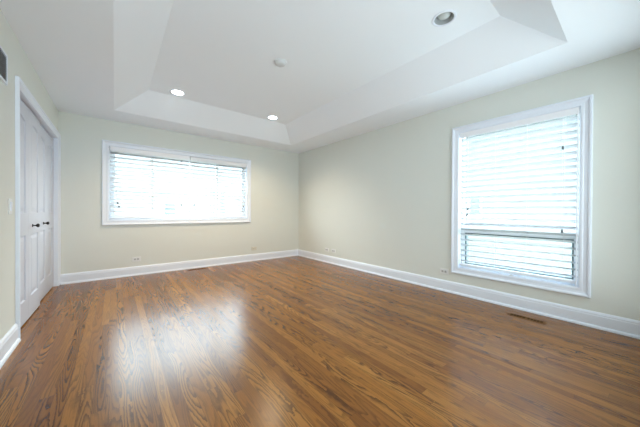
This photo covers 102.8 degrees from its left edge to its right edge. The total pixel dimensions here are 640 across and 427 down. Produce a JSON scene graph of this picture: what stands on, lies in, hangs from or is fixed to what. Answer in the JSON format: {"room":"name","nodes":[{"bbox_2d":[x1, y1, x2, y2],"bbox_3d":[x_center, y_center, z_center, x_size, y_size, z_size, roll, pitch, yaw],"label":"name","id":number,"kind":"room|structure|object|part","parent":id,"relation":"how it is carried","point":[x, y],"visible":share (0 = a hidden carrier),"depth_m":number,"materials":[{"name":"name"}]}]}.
{"room":"empty bedroom","nodes":[
{"label":"empty bedroom","id":0,"kind":"room"},
{"bbox_2d":[0,9,57,339],"bbox_3d":[-2.071,-0.194,1.466,0.160,2.440,5.320,0,0,-39],"label":"wall","id":1,"kind":"structure","parent":0,"point":[19,64],"depth_m":1.94,"materials":[{"name":"paint"}]},
{"bbox_2d":[0,45,7,85],"bbox_3d":[-2.155,-1.036,1.707,0.010,0.216,0.377,0,0,-39],"label":"air vent","id":2,"kind":"object","parent":1,"relation":"in","point":[3,56],"visible":1,"depth_m":1.80,"materials":[{"name":"metal"}]},
{"bbox_3d":[-2.155,-1.031,1.707,0.007,0.176,0.345,0,0,-39],"label":"louver panel","id":3,"kind":"part","parent":2,"relation":"part of","materials":[{"name":"grey metal"}]},
{"bbox_2d":[0,323,20,368],"bbox_3d":[-1.374,0.961,0.751,0.030,0.147,3.314,0,0,-39],"label":"baseboard","id":4,"kind":"structure","parent":1,"relation":"attached to","point":[9,342],"depth_m":1.85,"materials":[{"name":"paint"}]},
{"bbox_2d":[8,199,12,213],"bbox_3d":[-2.330,-0.053,1.925,0.012,0.116,0.072,0,0,-39],"label":"light switch","id":5,"kind":"object","parent":1,"relation":"attached to","point":[10,203],"visible":1,"depth_m":1.91,"materials":[{"name":"paint"}]},
{"bbox_2d":[20,99,39,326],"bbox_3d":[-2.773,-0.001,2.438,0.086,2.007,0.915,0,0,-38],"label":"door","id":6,"kind":"structure","parent":1,"relation":"in","point":[29,123],"depth_m":2.44,"materials":[{"name":"paint"}]},
{"bbox_2d":[15,76,60,337],"bbox_3d":[-3.083,-0.045,2.783,0.134,2.115,2.000,0,0,-39],"label":"trim","id":7,"kind":"structure","parent":1,"relation":"attached to","point":[22,92],"depth_m":2.35,"materials":[{"name":"paint"}]},
{"bbox_2d":[40,125,53,300],"bbox_3d":[-3.364,-0.008,3.148,0.085,2.007,0.917,0,0,-39],"label":"door","id":8,"kind":"structure","parent":1,"relation":"in","point":[46,141],"depth_m":3.16,"materials":[{"name":"paint"}]},
{"bbox_2d":[58,111,298,273],"bbox_3d":[-2.146,-0.216,4.921,4.055,2.440,0.160,0,0,-39],"label":"wall","id":9,"kind":"structure","parent":0,"point":[87,244],"depth_m":4.31,"materials":[{"name":"paint"}]},
{"bbox_2d":[132,257,140,261],"bbox_3d":[-2.981,0.742,4.151,0.116,0.072,0.009,0,0,-39],"label":"wall outlet","id":10,"kind":"object","parent":9,"relation":"attached to","point":[134,259],"visible":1,"depth_m":4.15,"materials":[{"name":"white plastic"}]},
{"bbox_2d":[102,140,250,224],"bbox_3d":[-2.400,-0.468,4.641,2.378,1.300,0.104,0,0,-39],"label":"trim","id":11,"kind":"structure","parent":9,"relation":"attached to","point":[106,144],"depth_m":4.34,"materials":[{"name":"paint"}]},
{"bbox_2d":[109,147,244,219],"bbox_3d":[-2.459,-0.469,4.715,2.218,1.140,0.075,0,0,-39],"label":"window","id":12,"kind":"structure","parent":9,"relation":"in","point":[151,209],"depth_m":4.37,"materials":[{"name":"plastic"}]},
{"bbox_3d":[-3.069,-0.469,4.205,0.557,1.070,0.025,0,0,-39],"label":"sash","id":13,"kind":"part","parent":12,"relation":"part of","materials":[{"name":"glass"}]},
{"bbox_2d":[110,146,189,218],"bbox_3d":[-2.821,-0.478,4.309,1.120,1.116,0.089,0,0,-39],"label":"window blind","id":14,"kind":"object","parent":12,"relation":"attached to","point":[120,216],"visible":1,"depth_m":4.27,"materials":[{"name":"white plastic"}]},
{"bbox_3d":[-2.830,0.069,4.320,1.112,0.022,0.056,0,0,-39],"label":"rail","id":15,"kind":"part","parent":14,"relation":"part of","materials":[{"name":"white plastic"}]},
{"bbox_3d":[-2.708,-0.459,4.413,0.002,1.058,0.070,0,0,-39],"label":"ladder cord","id":16,"kind":"part","parent":14,"relation":"part of","materials":[{"name":"white fabric"}]},
{"bbox_3d":[-2.466,-0.572,4.551,0.002,0.812,0.004,0,0,-39],"label":"lift cord","id":17,"kind":"part","parent":14,"relation":"part of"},
{"bbox_3d":[-2.467,-0.469,4.726,1.114,1.070,0.027,0,0,-39],"label":"sash","id":18,"kind":"part","parent":12,"relation":"part of","materials":[{"name":"glass"}]},
{"bbox_2d":[190,157,245,218],"bbox_3d":[-1.962,-0.469,5.000,1.062,1.126,0.089,0,0,-39],"label":"window blind","id":19,"kind":"object","parent":12,"relation":"attached to","point":[242,165],"visible":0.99,"depth_m":4.96,"materials":[{"name":"white plastic"}]},
{"bbox_3d":[-2.080,-0.455,4.918,0.002,1.058,0.070,0,0,-39],"label":"ladder cord","id":20,"kind":"part","parent":19,"relation":"part of","materials":[{"name":"white fabric"}]},
{"bbox_3d":[-1.971,0.073,5.011,1.054,0.022,0.056,0,0,-39],"label":"rail","id":21,"kind":"part","parent":19,"relation":"part of","materials":[{"name":"white plastic"}]},
{"bbox_3d":[-1.829,-0.468,5.202,0.557,1.070,0.025,0,0,-39],"label":"sash","id":22,"kind":"part","parent":12,"relation":"part of","materials":[{"name":"plastic"}]},
{"bbox_2d":[60,249,297,284],"bbox_3d":[-2.093,0.931,4.854,4.055,0.147,0.030,0,0,-39],"label":"baseboard","id":23,"kind":"structure","parent":9,"relation":"attached to","point":[78,277],"depth_m":4.38,"materials":[{"name":"paint"}]},
{"bbox_2d":[0,256,639,426],"bbox_3d":[-0.724,1.127,2.563,5.115,0.200,5.640,0,0,-39],"label":"floor","id":24,"kind":"structure","parent":0,"point":[293,341],"depth_m":1.81,"materials":[{"name":"brown wood"}]},
{"bbox_2d":[507,313,546,323],"bbox_3d":[2.051,1.041,2.542,0.075,0.003,0.300,0,0,-39],"label":"floor vent","id":25,"kind":"object","parent":24,"relation":"in","point":[511,314],"visible":1,"depth_m":2.53,"materials":[{"name":"brown wood"}]},
{"bbox_2d":[0,0,639,153],"bbox_3d":[-0.421,-1.541,2.778,4.055,0.257,5.320,0,0,-39],"label":"ceiling","id":26,"kind":"structure","parent":0,"point":[353,68],"depth_m":2.52,"materials":[{"name":"paint"}]},
{"bbox_2d":[169,89,184,95],"bbox_3d":[-1.983,-1.729,3.556,0.196,0.103,0.196,0,0,-39],"label":"recessed light","id":27,"kind":"object","parent":26,"relation":"in","point":[173,91],"visible":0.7,"depth_m":3.58,"materials":[{"name":"paint"}]},
{"bbox_2d":[267,116,277,119],"bbox_3d":[-0.830,-1.728,4.484,0.196,0.103,0.196,0,0,-39],"label":"recessed light","id":28,"kind":"object","parent":26,"relation":"in","point":[268,117],"visible":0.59,"depth_m":4.52,"materials":[{"name":"paint"}]},
{"bbox_2d":[274,58,286,66],"bbox_3d":[-0.437,-1.653,2.817,0.136,0.034,0.136,0,0,-39],"label":"smoke detector","id":29,"kind":"object","parent":26,"relation":"attached to","point":[279,62],"visible":1,"depth_m":2.79,"materials":[{"name":"plastic"}]},
{"bbox_2d":[431,10,456,26],"bbox_3d":[1.055,-1.703,2.174,0.196,0.103,0.196,0,0,-39],"label":"recessed light","id":30,"kind":"object","parent":26,"relation":"in","point":[443,18],"visible":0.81,"depth_m":2.19,"materials":[{"name":"paint"}]},
{"bbox_3d":[1.055,-1.704,2.174,0.104,0.077,0.104,0,0,-39],"label":"bulb","id":31,"kind":"part","parent":30,"relation":"part of","materials":[{"name":"white glass"}]},
{"bbox_2d":[298,48,639,320],"bbox_3d":[1.214,-0.192,4.107,0.160,2.440,5.320,0,0,-39],"label":"wall","id":32,"kind":"structure","parent":0,"point":[381,197],"depth_m":3.44,"materials":[{"name":"paint"}]},
{"bbox_2d":[440,268,448,274],"bbox_3d":[1.659,0.773,3.417,0.009,0.072,0.116,0,0,-39],"label":"wall outlet","id":33,"kind":"object","parent":32,"relation":"attached to","point":[442,270],"visible":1,"depth_m":3.41,"materials":[{"name":"white plastic"}]},
{"bbox_2d":[298,249,639,338],"bbox_3d":[1.133,0.955,4.055,0.030,0.147,5.320,0,0,-39],"label":"baseboard","id":34,"kind":"structure","parent":32,"relation":"attached to","point":[628,327],"depth_m":2.85,"materials":[{"name":"paint"}]},
{"bbox_2d":[461,114,579,284],"bbox_3d":[2.179,-0.162,2.897,0.163,1.717,1.097,0,0,-39],"label":"window","id":35,"kind":"structure","parent":32,"relation":"in","point":[556,237],"depth_m":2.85,"materials":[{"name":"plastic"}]},
{"bbox_3d":[2.208,0.450,2.927,0.050,0.444,1.049,0,0,-39],"label":"sash","id":36,"kind":"part","parent":35,"relation":"part of","materials":[{"name":"plastic"}]},
{"bbox_2d":[460,107,579,285],"bbox_3d":[2.144,-0.167,2.869,0.089,1.703,1.077,0,0,-39],"label":"window blind","id":37,"kind":"object","parent":35,"relation":"attached to","point":[569,112],"visible":1,"depth_m":2.77,"materials":[{"name":"white plastic"}]},
{"bbox_3d":[1.877,-0.160,3.216,0.070,1.629,0.002,0,0,-39],"label":"ladder cord","id":38,"kind":"part","parent":37,"relation":"part of","materials":[{"name":"white fabric"}]},
{"bbox_3d":[2.060,-0.158,2.989,0.070,1.629,0.002,0,0,-39],"label":"ladder cord","id":39,"kind":"part","parent":37,"relation":"part of","materials":[{"name":"white fabric"}]},
{"bbox_3d":[2.147,0.657,2.880,0.056,0.022,1.069,0,0,-39],"label":"rail","id":40,"kind":"part","parent":37,"relation":"part of","materials":[{"name":"white plastic"}]},
{"bbox_3d":[2.243,-0.155,2.761,0.070,1.629,0.002,0,0,-39],"label":"ladder cord","id":41,"kind":"part","parent":37,"relation":"part of","materials":[{"name":"white fabric"}]},
{"bbox_3d":[2.426,-0.152,2.533,0.070,1.629,0.002,0,0,-39],"label":"ladder cord","id":42,"kind":"part","parent":37,"relation":"part of","materials":[{"name":"white fabric"}]},
{"bbox_2d":[451,94,593,297],"bbox_3d":[2.140,-0.162,2.865,0.104,1.877,1.257,0,0,-39],"label":"trim","id":43,"kind":"structure","parent":32,"relation":"attached to","point":[583,289],"depth_m":2.54,"materials":[{"name":"paint"}]},
{"label":"outside","id":44,"kind":"structure","parent":0,"visible":0},
{"bbox_3d":[-0.541,4.205,6.158,80.000,0.200,80.000,0,0,-39],"label":"ground","id":45,"kind":"structure","parent":44,"visible":0},
{"bbox_2d":[115,154,240,214],"bbox_3d":[-6.788,0.367,14.566,13.600,7.300,7.600,0,0,-39],"label":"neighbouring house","id":46,"kind":"structure","parent":45,"relation":"on","point":[117,155],"depth_m":10.59,"materials":[{"name":"white"}]},
{"bbox_3d":[-6.173,-0.204,10.531,0.400,0.600,0.010,0,0,-39],"label":"pane","id":47,"kind":"part","parent":46,"relation":"part of","materials":[{"name":"glass"}]},
{"bbox_3d":[-4.886,-0.454,11.563,0.250,1.100,0.010,0,0,-39],"label":"pane","id":48,"kind":"part","parent":46,"relation":"part of","materials":[{"name":"white glass"}]},
{"bbox_3d":[-4.528,-0.453,11.852,0.280,1.100,0.010,0,0,-39],"label":"pane","id":49,"kind":"part","parent":46,"relation":"part of","materials":[{"name":"glass"}]}
]}

